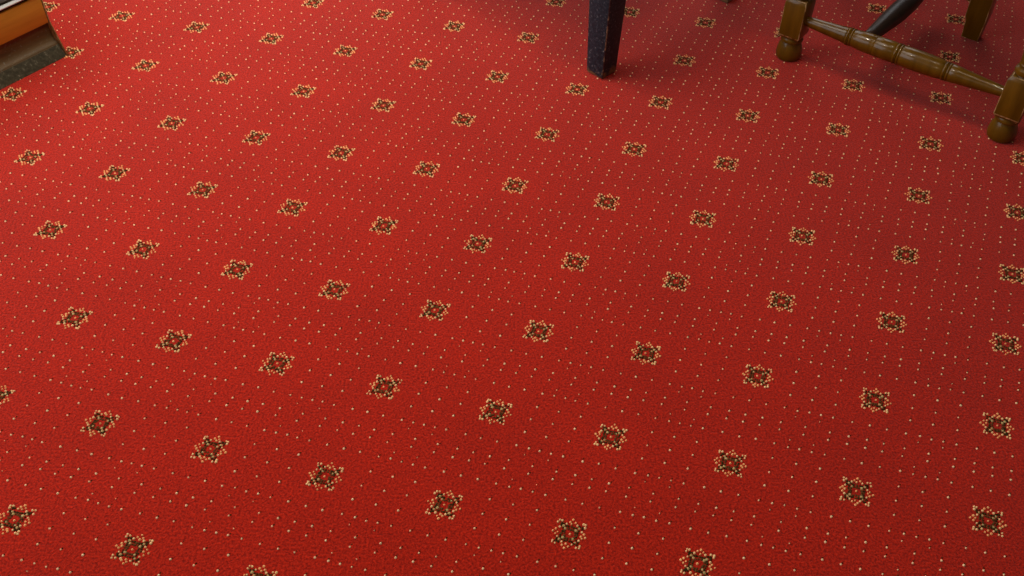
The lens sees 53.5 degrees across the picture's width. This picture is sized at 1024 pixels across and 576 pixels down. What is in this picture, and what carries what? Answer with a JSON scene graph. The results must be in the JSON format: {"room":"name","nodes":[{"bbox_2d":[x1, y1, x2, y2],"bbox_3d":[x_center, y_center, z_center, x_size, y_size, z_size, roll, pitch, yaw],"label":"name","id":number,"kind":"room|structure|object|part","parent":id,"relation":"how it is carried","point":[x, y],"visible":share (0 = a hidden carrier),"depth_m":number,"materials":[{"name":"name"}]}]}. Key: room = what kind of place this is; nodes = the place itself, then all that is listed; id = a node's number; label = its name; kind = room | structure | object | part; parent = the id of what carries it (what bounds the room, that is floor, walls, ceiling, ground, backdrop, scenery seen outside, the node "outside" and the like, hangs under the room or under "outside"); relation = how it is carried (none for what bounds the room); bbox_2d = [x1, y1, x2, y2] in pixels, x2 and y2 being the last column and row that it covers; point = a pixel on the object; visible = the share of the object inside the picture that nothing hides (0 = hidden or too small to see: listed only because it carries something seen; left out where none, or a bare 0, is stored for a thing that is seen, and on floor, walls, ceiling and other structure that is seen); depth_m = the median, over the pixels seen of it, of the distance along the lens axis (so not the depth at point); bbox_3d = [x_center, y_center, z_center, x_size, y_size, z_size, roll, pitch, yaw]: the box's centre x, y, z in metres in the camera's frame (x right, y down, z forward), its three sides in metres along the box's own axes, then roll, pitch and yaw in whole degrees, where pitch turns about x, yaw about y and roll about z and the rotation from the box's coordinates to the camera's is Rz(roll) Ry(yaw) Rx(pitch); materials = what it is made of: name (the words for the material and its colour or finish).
{"room":"dining room","nodes":[
{"label":"dining room","id":0,"kind":"room"},
{"bbox_2d":[0,0,1023,575],"bbox_3d":[0.188,-0.607,2.145,5.547,0.002,4.111,1,45,0],"label":"floor","id":1,"kind":"structure","parent":0,"point":[287,287],"depth_m":1.52,"materials":[{"name":"red carpet"}]},
{"bbox_2d":[0,0,67,89],"bbox_3d":[-1.467,-0.164,1.560,0.421,0.134,1.502,28,50,24],"label":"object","id":2,"kind":"structure","parent":1,"relation":"on","point":[29,42],"depth_m":1.90,"materials":[{"name":"brown wood"}]},
{"bbox_3d":[-1.026,-0.580,2.002,0.421,0.120,0.003,28,50,24],"label":"panel","id":3,"kind":"part","parent":2,"relation":"part of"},
{"bbox_2d":[587,0,731,78],"bbox_3d":[0.164,-0.955,1.886,0.544,0.860,0.523,34,53,29],"label":"chair","id":4,"kind":"object","parent":1,"relation":"on","point":[605,22],"visible":1,"depth_m":1.88,"materials":[{"name":"black paint"}]},
{"bbox_3d":[0.175,-0.569,1.801,0.064,0.430,0.064,34,53,29],"label":"leg","id":5,"kind":"part","parent":4,"relation":"part of","materials":[{"name":"black paint"}]},
{"bbox_2d":[776,0,1023,142],"bbox_3d":[0.822,-0.777,1.722,0.518,0.860,0.460,29,51,25],"label":"chair","id":6,"kind":"object","parent":1,"relation":"on","point":[796,21],"visible":1,"depth_m":1.87,"materials":[{"name":"brown wood"}]},
{"bbox_3d":[0.548,-0.611,1.852,0.049,0.430,0.049,29,51,25],"label":"leg","id":7,"kind":"part","parent":6,"relation":"part of","materials":[{"name":"brown wood"}]},
{"bbox_3d":[0.965,-0.840,1.790,0.044,0.860,0.108,29,51,25],"label":"leg","id":8,"kind":"part","parent":6,"relation":"part of","materials":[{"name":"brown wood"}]},
{"bbox_3d":[0.880,-0.425,1.673,0.049,0.430,0.049,29,51,25],"label":"leg","id":9,"kind":"part","parent":6,"relation":"part of","materials":[{"name":"brown wood"}]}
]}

